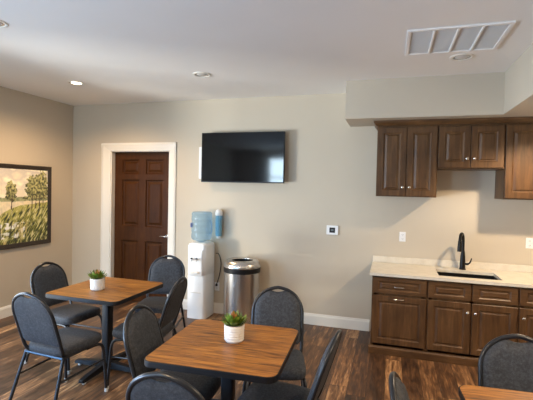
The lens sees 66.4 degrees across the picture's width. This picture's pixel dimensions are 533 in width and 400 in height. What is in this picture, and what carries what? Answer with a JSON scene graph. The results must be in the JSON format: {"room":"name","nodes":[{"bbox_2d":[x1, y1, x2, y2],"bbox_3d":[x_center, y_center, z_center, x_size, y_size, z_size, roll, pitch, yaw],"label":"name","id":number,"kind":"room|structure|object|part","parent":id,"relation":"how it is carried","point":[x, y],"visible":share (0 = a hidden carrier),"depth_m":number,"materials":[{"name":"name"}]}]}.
{"room":"common room","nodes":[
{"label":"common room","id":0,"kind":"room"},
{"bbox_2d":[0,86,72,307],"bbox_3d":[-4.073,0.086,2.857,0.150,2.904,7.487,2,2,17],"label":"wall","id":1,"kind":"structure","parent":0,"point":[34,130],"depth_m":5.61,"materials":[{"name":"paint"}]},
{"bbox_2d":[0,305,12,318],"bbox_3d":[-4.024,1.469,2.870,0.016,0.140,7.087,2,2,17],"label":"baseboard","id":2,"kind":"structure","parent":1,"relation":"attached to","point":[6,311],"depth_m":5.17,"materials":[{"name":"white paint"}]},
{"bbox_2d":[0,163,51,249],"bbox_3d":[-3.273,0.082,5.169,0.036,1.080,1.335,2,2,17],"label":"framed painting","id":3,"kind":"object","parent":1,"relation":"attached to","point":[25,190],"visible":1,"depth_m":5.39,"materials":[{"name":"paint"}]},
{"bbox_2d":[0,301,477,399],"bbox_3d":[-0.712,1.699,1.865,7.349,0.120,7.487,2,2,17],"label":"floor","id":4,"kind":"structure","parent":0,"point":[355,373],"depth_m":3.80,"materials":[{"name":"brown wood"}]},
{"bbox_2d":[8,292,107,399],"bbox_3d":[-1.625,1.118,3.183,0.475,0.932,0.588,2,2,21],"label":"dining chair","id":5,"kind":"object","parent":4,"relation":"on","point":[35,321],"visible":1,"depth_m":3.02,"materials":[{"name":"grey fabric"}]},
{"bbox_3d":[-1.892,1.363,3.080,0.024,0.432,0.165,2,2,35],"label":"leg","id":6,"kind":"part","parent":5,"relation":"part of","materials":[{"name":"black metal"}]},
{"bbox_3d":[-1.693,0.881,2.984,0.368,0.384,0.145,2,2,21],"label":"backrest","id":7,"kind":"part","parent":5,"relation":"part of","materials":[{"name":"grey fabric"}]},
{"bbox_3d":[-1.685,0.911,3.008,0.413,0.513,0.226,2,2,21],"label":"frame","id":8,"kind":"part","parent":5,"relation":"part of","materials":[{"name":"black metal"}]},
{"bbox_3d":[-1.614,1.163,3.215,0.393,0.029,0.358,2,2,21],"label":"seat frame","id":9,"kind":"part","parent":5,"relation":"part of","materials":[{"name":"metal"}]},
{"bbox_3d":[-1.509,1.375,2.934,0.024,0.432,0.165,1,2,7],"label":"leg","id":10,"kind":"part","parent":5,"relation":"part of","materials":[{"name":"black metal"}]},
{"bbox_3d":[-1.601,1.119,3.246,0.422,0.072,0.430,2,2,21],"label":"seat","id":11,"kind":"part","parent":5,"relation":"part of","materials":[{"name":"grey fabric"}]},
{"bbox_3d":[-1.746,1.357,3.444,0.036,0.424,0.194,2,2,11],"label":"leg","id":12,"kind":"part","parent":5,"relation":"part of","materials":[{"name":"black metal"}]},
{"bbox_3d":[-1.374,1.369,3.301,0.036,0.424,0.194,2,2,31],"label":"leg","id":13,"kind":"part","parent":5,"relation":"part of","materials":[{"name":"black metal"}]},
{"bbox_2d":[24,262,101,373],"bbox_3d":[-1.954,1.090,3.968,0.588,0.932,0.475,2,2,22],"label":"dining chair","id":14,"kind":"object","parent":4,"relation":"on","point":[52,277],"visible":0.67,"depth_m":3.95,"materials":[{"name":"grey fabric"}]},
{"bbox_3d":[-2.141,0.843,4.038,0.145,0.384,0.368,2,2,22],"label":"backrest","id":15,"kind":"part","parent":14,"relation":"part of","materials":[{"name":"grey fabric"}]},
{"bbox_3d":[-2.118,0.875,4.029,0.226,0.513,0.413,2,2,22],"label":"frame","id":16,"kind":"part","parent":14,"relation":"part of","materials":[{"name":"black metal"}]},
{"bbox_3d":[-1.854,1.348,3.713,0.191,0.424,0.057,2,2,22],"label":"leg","id":17,"kind":"part","parent":14,"relation":"part of","materials":[{"name":"black metal"}]},
{"bbox_3d":[-1.891,1.094,3.943,0.430,0.072,0.422,2,2,22],"label":"seat","id":18,"kind":"part","parent":14,"relation":"part of","materials":[{"name":"grey fabric"}]},
{"bbox_2d":[45,277,162,384],"bbox_3d":[-1.474,1.191,3.771,0.755,0.762,0.755,2,2,17],"label":"dining table","id":19,"kind":"object","parent":4,"relation":"on","point":[117,291],"visible":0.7,"depth_m":3.71,"materials":[{"name":"brown wood"}]},
{"bbox_2d":[88,269,107,290],"bbox_3d":[-1.527,0.718,3.680,0.169,0.186,0.171,3,2,44],"label":"potted succulent","id":20,"kind":"object","parent":19,"relation":"on","point":[97,278],"visible":1,"depth_m":3.64,"materials":[{"name":"white ceramic"}]},
{"bbox_2d":[90,277,104,290],"bbox_3d":[-1.529,0.758,3.683,0.127,0.105,0.127,3,2,44],"label":"pot","id":21,"kind":"object","parent":20,"relation":"attached to","point":[96,283],"depth_m":3.63,"materials":[{"name":"white ceramic"}]},
{"bbox_2d":[107,277,187,388],"bbox_3d":[-1.013,1.121,3.568,0.588,0.932,0.475,2,2,10],"label":"dining chair","id":22,"kind":"object","parent":4,"relation":"on","point":[173,304],"visible":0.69,"depth_m":3.44,"materials":[{"name":"grey fabric"}]},
{"bbox_3d":[-1.246,1.369,3.412,0.194,0.424,0.036,1,2,0],"label":"leg","id":23,"kind":"part","parent":22,"relation":"part of","materials":[{"name":"black metal"}]},
{"bbox_3d":[-1.080,1.121,3.580,0.430,0.072,0.422,2,2,10],"label":"seat","id":24,"kind":"part","parent":22,"relation":"part of","materials":[{"name":"grey fabric"}]},
{"bbox_3d":[-1.046,1.166,3.575,0.358,0.029,0.393,2,2,10],"label":"seat frame","id":25,"kind":"part","parent":22,"relation":"part of","materials":[{"name":"black metal"}]},
{"bbox_3d":[-0.804,0.886,3.526,0.145,0.384,0.368,2,2,10],"label":"backrest","id":26,"kind":"part","parent":22,"relation":"part of","materials":[{"name":"grey fabric"}]},
{"bbox_3d":[-0.830,0.916,3.532,0.226,0.513,0.413,2,2,10],"label":"frame","id":27,"kind":"part","parent":22,"relation":"part of","materials":[{"name":"black metal"}]},
{"bbox_2d":[134,255,185,336],"bbox_3d":[-1.135,1.097,4.367,0.475,0.932,0.588,1,2,2],"label":"dining chair","id":28,"kind":"object","parent":4,"relation":"on","point":[168,272],"visible":0.52,"depth_m":4.54,"materials":[{"name":"grey fabric"}]},
{"bbox_3d":[-1.137,1.101,4.300,0.422,0.072,0.430,1,2,2],"label":"seat","id":29,"kind":"part","parent":28,"relation":"part of","materials":[{"name":"grey fabric"}]},
{"bbox_3d":[-1.124,0.883,4.543,0.413,0.513,0.226,1,2,2],"label":"frame","id":30,"kind":"part","parent":28,"relation":"part of","materials":[{"name":"black metal"}]},
{"bbox_3d":[-1.123,0.851,4.567,0.368,0.384,0.145,1,2,2],"label":"backrest","id":31,"kind":"part","parent":28,"relation":"part of","materials":[{"name":"grey fabric"}]},
{"bbox_3d":[-0.929,1.345,4.562,0.024,0.432,0.165,2,2,16],"label":"leg","id":32,"kind":"part","parent":28,"relation":"part of","materials":[{"name":"black metal"}]},
{"bbox_2d":[125,371,204,399],"bbox_3d":[-0.371,1.177,1.981,0.475,0.932,0.588,2,2,16],"label":"dining chair","id":33,"kind":"object","parent":4,"relation":"on","point":[144,386],"visible":1,"depth_m":1.71,"materials":[{"name":"grey fabric"}]},
{"bbox_3d":[-0.421,0.941,1.776,0.368,0.384,0.145,2,2,16],"label":"backrest","id":34,"kind":"part","parent":33,"relation":"part of","materials":[{"name":"grey fabric"}]},
{"bbox_2d":[123,305,220,399],"bbox_3d":[-0.583,1.157,2.588,0.588,0.932,0.475,2,2,13],"label":"dining chair","id":35,"kind":"object","parent":4,"relation":"on","point":[142,334],"visible":0.65,"depth_m":2.54,"materials":[{"name":"grey fabric"}]},
{"bbox_3d":[-0.755,0.942,2.623,0.226,0.513,0.413,2,2,13],"label":"frame","id":36,"kind":"part","parent":35,"relation":"part of","materials":[{"name":"black metal"}]},
{"bbox_3d":[-0.779,0.910,2.628,0.145,0.384,0.368,2,2,13],"label":"backrest","id":37,"kind":"part","parent":35,"relation":"part of","materials":[{"name":"grey fabric"}]},
{"bbox_3d":[-0.517,1.161,2.573,0.430,0.072,0.422,2,2,13],"label":"seat","id":38,"kind":"part","parent":35,"relation":"part of","materials":[{"name":"grey fabric"}]},
{"bbox_2d":[187,240,214,318],"bbox_3d":[-0.886,1.049,5.389,0.266,0.985,0.393,2,2,17],"label":"water cooler","id":39,"kind":"object","parent":4,"relation":"on","point":[200,293],"visible":1,"depth_m":5.28,"materials":[{"name":"white plastic"}]},
{"bbox_3d":[-0.918,0.814,5.260,0.200,0.340,0.021,2,2,17],"label":"dispenser panel","id":40,"kind":"part","parent":39,"relation":"part of","materials":[{"name":"white plastic"}]},
{"bbox_2d":[215,253,220,285],"bbox_3d":[-0.652,0.943,5.514,0.084,0.453,0.024,2,2,17],"label":"power cord","id":41,"kind":"object","parent":39,"relation":"attached to","point":[216,284],"visible":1,"depth_m":5.51,"materials":[{"name":"black plastic"}]},
{"bbox_2d":[144,319,298,399],"bbox_3d":[-0.237,1.252,2.491,0.755,0.762,0.755,2,2,14],"label":"dining table","id":42,"kind":"object","parent":4,"relation":"on","point":[200,348],"visible":1,"depth_m":2.34,"materials":[{"name":"brown wood"}]},
{"bbox_2d":[221,310,247,343],"bbox_3d":[-0.197,0.778,2.517,0.169,0.186,0.171,1,2,-4],"label":"potted succulent","id":43,"kind":"object","parent":42,"relation":"on","point":[234,324],"visible":1,"depth_m":2.47,"materials":[{"name":"white ceramic"}]},
{"bbox_2d":[224,322,244,343],"bbox_3d":[-0.200,0.819,2.519,0.127,0.105,0.127,1,2,-4],"label":"pot","id":44,"kind":"object","parent":43,"relation":"attached to","point":[233,333],"depth_m":2.47,"materials":[{"name":"white ceramic"}]},
{"bbox_2d":[223,257,260,323],"bbox_3d":[-0.317,1.156,5.175,0.468,0.808,0.468,2,2,17],"label":"trash can","id":45,"kind":"object","parent":4,"relation":"on","point":[241,274],"visible":0.78,"depth_m":4.98,"materials":[{"name":"silver metal"}]},
{"bbox_3d":[-0.309,0.797,5.165,0.467,0.090,0.467,2,2,17],"label":"lid","id":46,"kind":"part","parent":45,"relation":"part of","materials":[{"name":"silver metal"}]},
{"bbox_2d":[242,286,306,392],"bbox_3d":[0.071,1.160,2.993,0.475,0.932,0.588,1,2,3],"label":"dining chair","id":47,"kind":"object","parent":4,"relation":"on","point":[284,309],"visible":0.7,"depth_m":3.17,"materials":[{"name":"grey fabric"}]},
{"bbox_3d":[-0.143,1.410,2.813,0.036,0.424,0.194,2,2,13],"label":"leg","id":48,"kind":"part","parent":47,"relation":"part of","materials":[{"name":"black metal"}]},
{"bbox_3d":[0.086,0.914,3.193,0.368,0.384,0.145,1,2,3],"label":"backrest","id":49,"kind":"part","parent":47,"relation":"part of","materials":[{"name":"grey fabric"}]},
{"bbox_3d":[0.084,0.946,3.168,0.413,0.513,0.226,1,2,3],"label":"frame","id":50,"kind":"part","parent":47,"relation":"part of","materials":[{"name":"black metal"}]},
{"bbox_3d":[0.068,1.164,2.926,0.422,0.072,0.430,1,2,3],"label":"seat","id":51,"kind":"part","parent":47,"relation":"part of","materials":[{"name":"grey fabric"}]},
{"bbox_3d":[0.256,1.419,2.795,0.036,0.424,0.194,1,2,-8],"label":"leg","id":52,"kind":"part","parent":47,"relation":"part of","materials":[{"name":"black metal"}]},
{"bbox_2d":[237,329,341,399],"bbox_3d":[0.125,1.179,2.353,0.588,0.932,0.475,2,2,21],"label":"dining chair","id":53,"kind":"object","parent":4,"relation":"on","point":[279,390],"visible":0.98,"depth_m":2.36,"materials":[{"name":"grey fabric"}]},
{"bbox_3d":[0.061,1.179,2.377,0.430,0.072,0.422,2,2,21],"label":"seat","id":54,"kind":"part","parent":53,"relation":"part of","materials":[{"name":"grey fabric"}]},
{"bbox_3d":[0.323,0.944,2.273,0.145,0.384,0.368,2,2,21],"label":"backrest","id":55,"kind":"part","parent":53,"relation":"part of","materials":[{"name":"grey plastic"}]},
{"bbox_3d":[0.298,0.975,2.283,0.226,0.513,0.413,2,2,21],"label":"frame","id":56,"kind":"part","parent":53,"relation":"part of","materials":[{"name":"black metal"}]},
{"bbox_2d":[370,275,426,350],"bbox_3d":[1.456,1.204,4.515,0.542,0.825,0.726,2,2,17],"label":"base cabinet","id":57,"kind":"object","parent":4,"relation":"on","point":[399,305],"visible":0.98,"depth_m":4.20,"materials":[{"name":"brown wood"}]},
{"bbox_3d":[1.362,1.254,4.212,0.525,0.507,0.020,2,2,17],"label":"door","id":58,"kind":"part","parent":57,"relation":"part of","materials":[{"name":"brown wood"}]},
{"bbox_3d":[1.370,0.896,4.202,0.525,0.163,0.020,2,2,17],"label":"drawer","id":59,"kind":"part","parent":57,"relation":"part of","materials":[{"name":"brown wood"}]},
{"bbox_2d":[389,371,409,399],"bbox_3d":[0.786,1.212,1.641,0.588,0.932,0.475,2,2,19],"label":"dining chair","id":60,"kind":"object","parent":4,"relation":"on","point":[397,389],"visible":1,"depth_m":1.70,"materials":[{"name":"grey fabric"}]},
{"bbox_3d":[0.619,0.997,1.694,0.226,0.513,0.413,2,2,19],"label":"frame","id":61,"kind":"part","parent":60,"relation":"part of","materials":[{"name":"black metal"}]},
{"bbox_3d":[0.596,0.965,1.702,0.145,0.384,0.368,2,2,19],"label":"backrest","id":62,"kind":"part","parent":60,"relation":"part of","materials":[{"name":"grey fabric"}]},
{"bbox_2d":[425,280,518,357],"bbox_3d":[2.106,1.224,4.319,0.814,0.825,0.723,2,2,17],"label":"base cabinet","id":63,"kind":"object","parent":4,"relation":"on","point":[462,318],"visible":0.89,"depth_m":4.01,"materials":[{"name":"brown wood"}]},
{"bbox_3d":[1.818,1.268,4.073,0.392,0.507,0.020,2,2,17],"label":"door","id":64,"kind":"part","parent":63,"relation":"part of","materials":[{"name":"brown wood"}]},
{"bbox_3d":[1.826,0.910,4.063,0.392,0.163,0.020,2,2,17],"label":"false drawer","id":65,"kind":"part","parent":63,"relation":"part of","materials":[{"name":"brown wood"}]},
{"bbox_2d":[370,255,532,287],"bbox_3d":[2.374,0.765,4.242,2.481,0.106,0.704,2,2,17],"label":"countertop","id":66,"kind":"structure","parent":63,"relation":"on","point":[512,275],"depth_m":4.45,"materials":[{"name":"stone"}]},
{"bbox_2d":[457,232,471,269],"bbox_3d":[2.147,0.565,4.486,0.202,0.421,0.129,1,2,-25],"label":"kitchen faucet","id":67,"kind":"object","parent":66,"relation":"on","point":[461,242],"visible":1,"depth_m":4.51,"materials":[{"name":"metal"}]},
{"bbox_2d":[437,272,497,279],"bbox_3d":[2.103,0.905,4.278,0.621,0.188,0.421,2,2,17],"label":"sink","id":68,"kind":"object","parent":66,"relation":"in","point":[439,273],"visible":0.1,"depth_m":4.45,"materials":[{"name":"black metal"}]},
{"bbox_3d":[2.205,1.280,3.955,0.392,0.507,0.020,2,2,17],"label":"door","id":69,"kind":"part","parent":63,"relation":"part of","materials":[{"name":"brown wood"}]},
{"bbox_3d":[2.213,0.922,3.946,0.392,0.163,0.020,2,2,17],"label":"false drawer","id":70,"kind":"part","parent":63,"relation":"part of","materials":[{"name":"brown wood"}]},
{"bbox_2d":[458,385,532,399],"bbox_3d":[1.217,1.309,1.581,0.755,0.762,0.755,2,2,13],"label":"dining table","id":71,"kind":"object","parent":4,"relation":"on","point":[466,392],"visible":1,"depth_m":1.92,"materials":[{"name":"brown wood"}]},
{"bbox_2d":[478,334,532,392],"bbox_3d":[1.301,1.214,2.003,0.475,0.932,0.588,2,2,18],"label":"dining chair","id":72,"kind":"object","parent":4,"relation":"on","point":[503,363],"visible":0.89,"depth_m":2.22,"materials":[{"name":"grey fabric"}]},
{"bbox_2d":[517,287,532,342],"bbox_3d":[2.725,1.242,4.131,0.479,0.825,0.723,2,2,17],"label":"base cabinet","id":73,"kind":"object","parent":4,"relation":"on","point":[525,295],"visible":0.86,"depth_m":3.87,"materials":[{"name":"brown wood"}]},
{"bbox_3d":[2.631,1.292,3.826,0.462,0.507,0.020,2,2,17],"label":"door","id":74,"kind":"part","parent":73,"relation":"part of","materials":[{"name":"brown wood"}]},
{"bbox_3d":[2.639,0.934,3.816,0.462,0.163,0.020,2,2,17],"label":"drawer","id":75,"kind":"part","parent":73,"relation":"part of","materials":[{"name":"brown wood"}]},
{"bbox_2d":[0,0,532,105],"bbox_3d":[-0.645,-1.323,1.784,7.349,0.120,7.487,2,2,17],"label":"ceiling","id":76,"kind":"structure","parent":0,"point":[123,51],"depth_m":3.41,"materials":[{"name":"paint"}]},
{"bbox_2d":[0,20,7,27],"bbox_3d":[-2.042,-1.322,3.038,0.196,0.010,0.196,2,2,17],"label":"recessed light","id":77,"kind":"object","parent":76,"relation":"in","point":[3,24],"visible":1,"depth_m":3.07,"materials":[{"name":"white paint"}]},
{"bbox_2d":[67,81,84,85],"bbox_3d":[-2.238,-1.373,4.792,0.196,0.010,0.196,2,2,17],"label":"recessed light","id":78,"kind":"object","parent":76,"relation":"in","point":[77,83],"visible":1,"depth_m":4.78,"materials":[{"name":"white paint"}]},
{"bbox_2d":[193,72,210,77],"bbox_3d":[-0.684,-1.326,4.316,0.196,0.010,0.196,2,2,17],"label":"recessed light","id":79,"kind":"object","parent":76,"relation":"in","point":[197,74],"visible":1,"depth_m":4.30,"materials":[{"name":"white paint"}]},
{"bbox_2d":[405,21,515,55],"bbox_3d":[1.464,-1.245,3.178,0.710,0.016,0.570,2,2,17],"label":"ceiling vent","id":80,"kind":"object","parent":76,"relation":"in","point":[472,37],"visible":1,"depth_m":3.14,"materials":[{"name":"metal"}]},
{"bbox_3d":[1.232,-1.255,3.249,0.154,0.010,0.510,2,2,17],"label":"louver panel","id":81,"kind":"part","parent":80,"relation":"part of","materials":[{"name":"paint"}]},
{"bbox_3d":[1.387,-1.250,3.202,0.154,0.010,0.510,2,2,17],"label":"louver panel","id":82,"kind":"part","parent":80,"relation":"part of","materials":[{"name":"paint"}]},
{"bbox_3d":[1.542,-1.246,3.154,0.154,0.010,0.510,2,2,17],"label":"louver panel","id":83,"kind":"part","parent":80,"relation":"part of","materials":[{"name":"paint"}]},
{"bbox_3d":[1.698,-1.241,3.107,0.154,0.010,0.510,2,2,17],"label":"louver panel","id":84,"kind":"part","parent":80,"relation":"part of","materials":[{"name":"paint"}]},
{"bbox_2d":[450,53,473,60],"bbox_3d":[1.720,-1.254,3.580,0.196,0.010,0.196,2,2,17],"label":"recessed light","id":85,"kind":"object","parent":76,"relation":"in","point":[464,56],"visible":1,"depth_m":3.57,"materials":[{"name":"white paint"}]},
{"bbox_2d":[72,93,532,330],"bbox_3d":[0.376,0.119,5.285,7.349,2.904,0.150,2,2,17],"label":"wall","id":86,"kind":"structure","parent":0,"point":[331,164],"depth_m":5.17,"materials":[{"name":"paint"}]},
{"bbox_2d":[100,142,176,300],"bbox_3d":[-1.856,0.339,5.956,1.241,2.331,0.172,2,2,17],"label":"door","id":87,"kind":"structure","parent":86,"relation":"in","point":[138,180],"depth_m":5.98,"materials":[{"name":"brown wood"}]},
{"bbox_2d":[199,147,201,178],"bbox_3d":[-0.789,-0.504,5.531,0.276,0.435,0.038,2,2,17],"label":"media box","id":88,"kind":"object","parent":86,"relation":"attached to","point":[200,148],"visible":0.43,"depth_m":5.55,"materials":[{"name":"white plastic"}]},
{"bbox_3d":[-0.793,-0.503,5.514,0.245,0.395,0.004,2,2,17],"label":"door","id":89,"kind":"part","parent":88,"relation":"part of","materials":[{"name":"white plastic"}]},
{"bbox_2d":[215,209,222,238],"bbox_3d":[-0.638,0.317,5.468,0.100,0.394,0.112,2,2,17],"label":"dispenser","id":90,"kind":"object","parent":86,"relation":"attached to","point":[218,212],"visible":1,"depth_m":5.44,"materials":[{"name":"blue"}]},
{"bbox_2d":[201,131,284,182],"bbox_3d":[-0.306,-0.553,5.339,1.144,0.654,0.120,2,2,17],"label":"television","id":91,"kind":"object","parent":86,"relation":"attached to","point":[232,157],"visible":1,"depth_m":5.28,"materials":[{"name":"black plastic"}]},
{"bbox_2d":[182,299,369,330],"bbox_3d":[-0.866,1.466,5.604,4.433,0.140,0.016,2,2,17],"label":"baseboard","id":92,"kind":"structure","parent":86,"relation":"attached to","point":[309,318],"depth_m":5.09,"materials":[{"name":"white paint"}]},
{"bbox_2d":[326,225,337,234],"bbox_3d":[0.821,0.374,5.065,0.146,0.116,0.024,2,2,17],"label":"thermostat","id":93,"kind":"object","parent":86,"relation":"attached to","point":[331,229],"visible":1,"depth_m":5.06,"materials":[{"name":"white plastic"}]},
{"bbox_2d":[399,232,405,241],"bbox_3d":[1.615,0.436,4.830,0.072,0.116,0.009,2,2,17],"label":"wall outlet","id":94,"kind":"object","parent":86,"relation":"attached to","point":[402,235],"visible":1,"depth_m":4.83,"materials":[{"name":"white plastic"}]},
{"bbox_2d":[376,125,438,197],"bbox_3d":[1.579,-0.427,4.610,0.629,0.779,0.415,2,2,17],"label":"upper cabinet","id":95,"kind":"object","parent":86,"relation":"attached to","point":[406,155],"visible":1,"depth_m":4.44,"materials":[{"name":"brown wood"}]},
{"bbox_3d":[1.383,-0.424,4.496,0.304,0.747,0.020,2,2,17],"label":"door","id":96,"kind":"part","parent":95,"relation":"part of","materials":[{"name":"brown wood"}]},
{"bbox_3d":[1.679,-0.415,4.406,0.304,0.747,0.020,2,2,17],"label":"door","id":97,"kind":"part","parent":95,"relation":"part of","materials":[{"name":"brown wood"}]},
{"bbox_2d":[374,116,532,130],"bbox_3d":[2.442,-0.819,4.343,2.500,0.057,0.407,2,2,17],"label":"trim","id":98,"kind":"structure","parent":95,"relation":"on","point":[529,119],"depth_m":4.29,"materials":[{"name":"brown wood"}]},
{"bbox_2d":[368,331,478,367],"bbox_3d":[2.358,1.599,4.268,2.476,0.088,0.693,2,2,17],"label":"trim","id":99,"kind":"structure","parent":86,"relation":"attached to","point":[375,349],"depth_m":4.14,"materials":[{"name":"brown wood"}]},
{"bbox_2d":[373,255,532,272],"bbox_3d":[2.474,0.743,4.567,2.481,0.075,0.023,2,2,17],"label":"backsplash","id":100,"kind":"structure","parent":86,"relation":"attached to","point":[388,259],"depth_m":4.66,"materials":[{"name":"stone"}]},
{"bbox_2d":[437,123,505,170],"bbox_3d":[2.189,-0.564,4.421,0.637,0.467,0.415,2,2,17],"label":"upper cabinet","id":101,"kind":"object","parent":86,"relation":"attached to","point":[462,147],"visible":0.98,"depth_m":4.26,"materials":[{"name":"brown wood"}]},
{"bbox_3d":[1.990,-0.562,4.308,0.308,0.435,0.020,2,2,17],"label":"door","id":102,"kind":"part","parent":101,"relation":"part of","materials":[{"name":"brown wood"}]},
{"bbox_3d":[2.291,-0.553,4.217,0.308,0.435,0.020,2,2,17],"label":"door","id":103,"kind":"part","parent":101,"relation":"part of","materials":[{"name":"brown wood"}]},
{"bbox_2d":[494,123,532,199],"bbox_3d":[2.773,-0.391,4.247,0.589,0.779,0.415,2,2,17],"label":"upper cabinet","id":104,"kind":"object","parent":86,"relation":"attached to","point":[515,181],"visible":0.85,"depth_m":4.14,"materials":[{"name":"brown wood"}]},
{"bbox_2d":[526,238,532,248],"bbox_3d":[2.876,0.473,4.447,0.072,0.116,0.009,2,2,17],"label":"wall outlet","id":105,"kind":"object","parent":86,"relation":"attached to","point":[529,241],"visible":1,"depth_m":4.44,"materials":[{"name":"white plastic"}]},
{"bbox_2d":[345,43,532,126],"bbox_3d":[1.334,-0.996,1.188,2.797,0.414,7.087,2,2,17],"label":"soffit","id":106,"kind":"structure","parent":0,"point":[509,93],"depth_m":4.16,"materials":[{"name":"paint"}]}
]}

